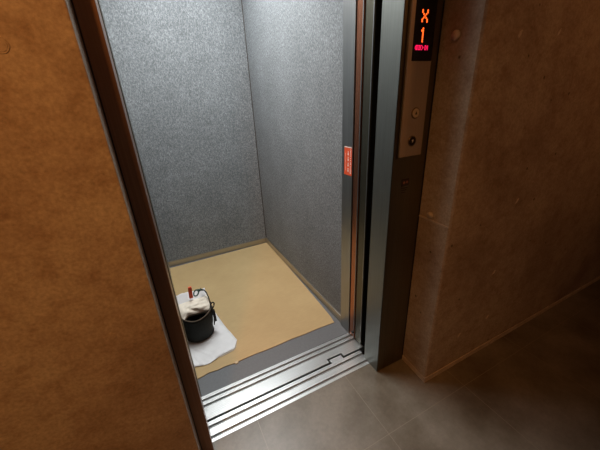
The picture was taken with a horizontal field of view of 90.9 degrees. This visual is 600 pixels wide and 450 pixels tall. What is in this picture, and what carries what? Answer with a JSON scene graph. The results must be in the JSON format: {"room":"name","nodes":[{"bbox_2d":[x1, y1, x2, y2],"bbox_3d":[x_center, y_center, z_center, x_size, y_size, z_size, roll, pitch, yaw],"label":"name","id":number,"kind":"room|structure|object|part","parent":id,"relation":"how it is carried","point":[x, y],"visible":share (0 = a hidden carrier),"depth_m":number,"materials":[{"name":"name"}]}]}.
{"room":"elevator lobby","nodes":[
{"label":"elevator lobby","id":0,"kind":"room"},
{"bbox_2d":[0,0,200,449],"bbox_3d":[-1.308,-0.041,0.270,1.953,2.550,0.190,-14,25,-23],"label":"wall","id":1,"kind":"structure","parent":0,"point":[74,270],"depth_m":0.65,"materials":[{"name":"paint"}]},
{"bbox_2d":[0,36,9,53],"bbox_3d":[-0.499,-0.299,0.490,0.027,0.027,0.002,-14,25,-23],"label":"plug","id":2,"kind":"object","parent":1,"relation":"attached to","point":[3,46],"visible":1,"depth_m":0.49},
{"bbox_2d":[71,0,444,449],"bbox_3d":[0.002,-0.232,0.959,1.015,2.230,0.125,-14,25,-23],"label":"door frame","id":3,"kind":"structure","parent":1,"relation":"attached to","point":[395,214],"depth_m":1.03,"materials":[{"name":"silver metal"}]},
{"bbox_2d":[201,333,363,421],"bbox_3d":[-0.066,0.761,1.523,0.875,0.030,0.128,-14,25,-23],"label":"sill","id":4,"kind":"structure","parent":1,"relation":"attached to","point":[224,400],"depth_m":1.49,"materials":[{"name":"metal"}]},
{"bbox_2d":[208,350,368,441],"bbox_3d":[-0.027,0.800,1.428,0.832,0.030,0.119,-14,25,-23],"label":"sill","id":5,"kind":"structure","parent":1,"relation":"attached to","point":[339,366],"depth_m":1.39,"materials":[{"name":"metal"}]},
{"bbox_2d":[100,0,265,261],"bbox_3d":[-0.788,-0.772,2.287,0.945,2.250,0.030,-14,25,-23],"label":"wall","id":6,"kind":"structure","parent":0,"point":[182,65],"depth_m":2.23,"materials":[{"name":"metal"}]},
{"bbox_2d":[168,238,265,266],"bbox_3d":[-0.728,0.244,2.704,0.902,0.050,0.008,-14,25,-23],"label":"baseboard","id":7,"kind":"structure","parent":6,"relation":"attached to","point":[259,241],"depth_m":2.68,"materials":[{"name":"metal"}]},
{"bbox_2d":[241,0,265,234],"bbox_3d":[-0.382,-0.887,2.441,0.009,2.200,0.009,-14,25,-23],"label":"trim","id":8,"kind":"structure","parent":6,"relation":"attached to","point":[241,0],"depth_m":2.41,"materials":[{"name":"grey metal"}]},
{"bbox_2d":[170,247,347,396],"bbox_3d":[-0.419,0.516,2.160,0.945,0.050,1.408,-14,25,-23],"label":"floor","id":9,"kind":"structure","parent":0,"point":[213,381],"depth_m":1.60,"materials":[{"name":"grey plastic"}]},
{"bbox_2d":[97,0,200,393],"bbox_3d":[-0.568,-0.222,0.980,0.065,2.250,0.075,-14,25,-23],"label":"column","id":10,"kind":"structure","parent":9,"relation":"on","point":[99,4],"depth_m":0.99,"materials":[{"name":"metal"}]},
{"bbox_2d":[170,243,333,378],"bbox_3d":[-0.441,0.480,2.176,0.889,0.004,1.267,-14,25,-23],"label":"floor mat","id":11,"kind":"object","parent":9,"relation":"on","point":[258,298],"visible":0.89,"depth_m":2.07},
{"bbox_2d":[188,314,236,366],"bbox_3d":[-0.572,0.636,1.811,0.281,0.008,0.547,-14,25,-23],"label":"plastic sheet","id":12,"kind":"object","parent":11,"relation":"on","point":[222,340],"visible":0.52,"depth_m":1.68,"materials":[{"name":"white plastic"}]},
{"bbox_2d":[182,289,216,342],"bbox_3d":[-0.608,0.531,1.723,0.191,0.254,0.197,11,27,29],"label":"bucket","id":13,"kind":"object","parent":12,"relation":"on","point":[198,328],"visible":0.72,"depth_m":1.69,"materials":[{"name":"black plastic"}]},
{"bbox_2d":[176,288,205,304],"bbox_3d":[-0.642,0.422,1.742,0.168,0.052,0.052,-14,25,-23],"label":"bag","id":14,"kind":"object","parent":13,"relation":"in","point":[197,293],"visible":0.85,"depth_m":1.74,"materials":[{"name":"white fabric"}]},
{"bbox_2d":[188,286,192,298],"bbox_3d":[-0.634,0.391,1.707,0.025,0.076,0.012,-14,25,-23],"label":"marker","id":15,"kind":"object","parent":14,"relation":"in","point":[189,288],"visible":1,"depth_m":1.70,"materials":[{"name":"red plastic"}]},
{"bbox_2d":[179,295,209,319],"bbox_3d":[-0.608,0.504,1.713,0.176,0.116,0.102,-14,25,-23],"label":"cloth","id":16,"kind":"object","parent":13,"relation":"in","point":[201,305],"visible":0.89,"depth_m":1.69,"materials":[{"name":"white fabric"}]},
{"bbox_2d":[220,342,236,356],"bbox_3d":[-0.401,0.697,1.659,0.062,0.002,0.131,15,29,36],"label":"paper scrap","id":17,"kind":"object","parent":11,"relation":"on","point":[236,342],"visible":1,"depth_m":1.64,"materials":[{"name":"beige paper"}]},
{"bbox_2d":[341,0,357,332],"bbox_3d":[0.234,-0.415,1.332,0.050,2.250,0.083,-14,25,-23],"label":"column","id":18,"kind":"structure","parent":9,"relation":"on","point":[349,6],"depth_m":1.33,"materials":[{"name":"silver metal"}]},
{"bbox_2d":[344,146,351,175],"bbox_3d":[0.221,-0.295,1.363,0.001,0.130,0.058,-14,25,-23],"label":"sticker","id":19,"kind":"object","parent":18,"relation":"attached to","point":[347,150],"visible":1,"depth_m":1.36,"materials":[{"name":"red paper"}]},
{"bbox_2d":[242,0,342,313],"bbox_3d":[-0.071,-0.650,1.915,0.032,2.250,1.312,-14,25,-23],"label":"wall","id":20,"kind":"structure","parent":0,"point":[295,47],"depth_m":1.79,"materials":[{"name":"metal"}]},
{"bbox_2d":[266,237,340,322],"bbox_3d":[-0.035,0.363,2.336,0.010,0.055,1.305,-14,25,-23],"label":"baseboard","id":21,"kind":"structure","parent":20,"relation":"attached to","point":[289,264],"depth_m":2.15,"materials":[{"name":"metal"}]},
{"bbox_2d":[213,279,599,449],"bbox_3d":[1.392,1.098,0.676,6.600,0.120,2.600,-14,25,-23],"label":"floor","id":22,"kind":"structure","parent":0,"point":[536,386],"depth_m":1.32,"materials":[{"name":"tile"}]},
{"bbox_2d":[403,0,599,376],"bbox_3d":[2.101,-0.854,1.745,3.642,2.550,0.263,-14,25,-23],"label":"wall","id":23,"kind":"structure","parent":0,"point":[513,118],"depth_m":1.18,"materials":[{"name":"paint"}]},
{"bbox_2d":[350,0,382,343],"bbox_3d":[0.476,-0.361,1.366,0.485,2.140,0.103,-14,25,-23],"label":"door","id":24,"kind":"structure","parent":23,"relation":"in","point":[373,20],"depth_m":1.26,"materials":[{"name":"metal"}]},
{"bbox_3d":[0.463,-0.370,1.390,0.483,2.140,0.045,-14,25,-23],"label":"elevator door panel","id":25,"kind":"part","parent":24,"relation":"part of","materials":[{"name":"silver metal"}]},
{"bbox_2d":[401,178,408,192],"bbox_3d":[0.404,-0.151,1.136,0.036,0.054,0.002,-14,25,-23],"label":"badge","id":26,"kind":"object","parent":23,"relation":"attached to","point":[405,182],"visible":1,"depth_m":1.13,"materials":[{"name":"brown metal"}]},
{"bbox_3d":[0.403,-0.163,1.131,0.036,0.028,0.002,-14,25,-23],"label":"plate","id":27,"kind":"part","parent":26,"relation":"part of","materials":[{"name":"brown metal"}]},
{"bbox_2d":[397,0,437,158],"bbox_3d":[0.390,-0.510,0.976,0.113,0.569,0.016,-14,25,-23],"label":"panel","id":28,"kind":"object","parent":23,"relation":"attached to","point":[421,22],"visible":1,"depth_m":0.97,"materials":[{"name":"metal"}]},
{"bbox_3d":[0.388,-0.512,0.980,0.113,0.569,0.006,-14,25,-23],"label":"shadow plate","id":29,"kind":"part","parent":28,"relation":"part of","materials":[{"name":"silver metal"}]},
{"bbox_2d":[426,211,433,218],"bbox_3d":[0.516,-0.040,1.173,0.006,0.035,0.036,-14,25,-23],"label":"plug","id":30,"kind":"object","parent":23,"relation":"attached to","point":[430,214],"visible":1,"depth_m":1.17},
{"bbox_2d":[419,215,448,228],"bbox_3d":[0.527,-0.015,1.168,0.010,0.007,0.152,-12,25,-20],"label":"trim","id":31,"kind":"structure","parent":23,"relation":"attached to","point":[421,216],"depth_m":1.16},
{"bbox_2d":[450,28,461,41],"bbox_3d":[0.489,-0.597,0.927,0.006,0.039,0.040,-14,25,-23],"label":"plug","id":32,"kind":"object","parent":23,"relation":"attached to","point":[455,34],"visible":1,"depth_m":0.93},
{"bbox_2d":[402,276,599,382],"bbox_3d":[2.185,0.322,2.196,3.645,0.028,0.158,-14,25,-23],"label":"baseboard","id":33,"kind":"structure","parent":23,"relation":"attached to","point":[424,379],"depth_m":1.60,"materials":[{"name":"brown wood"}]}
]}

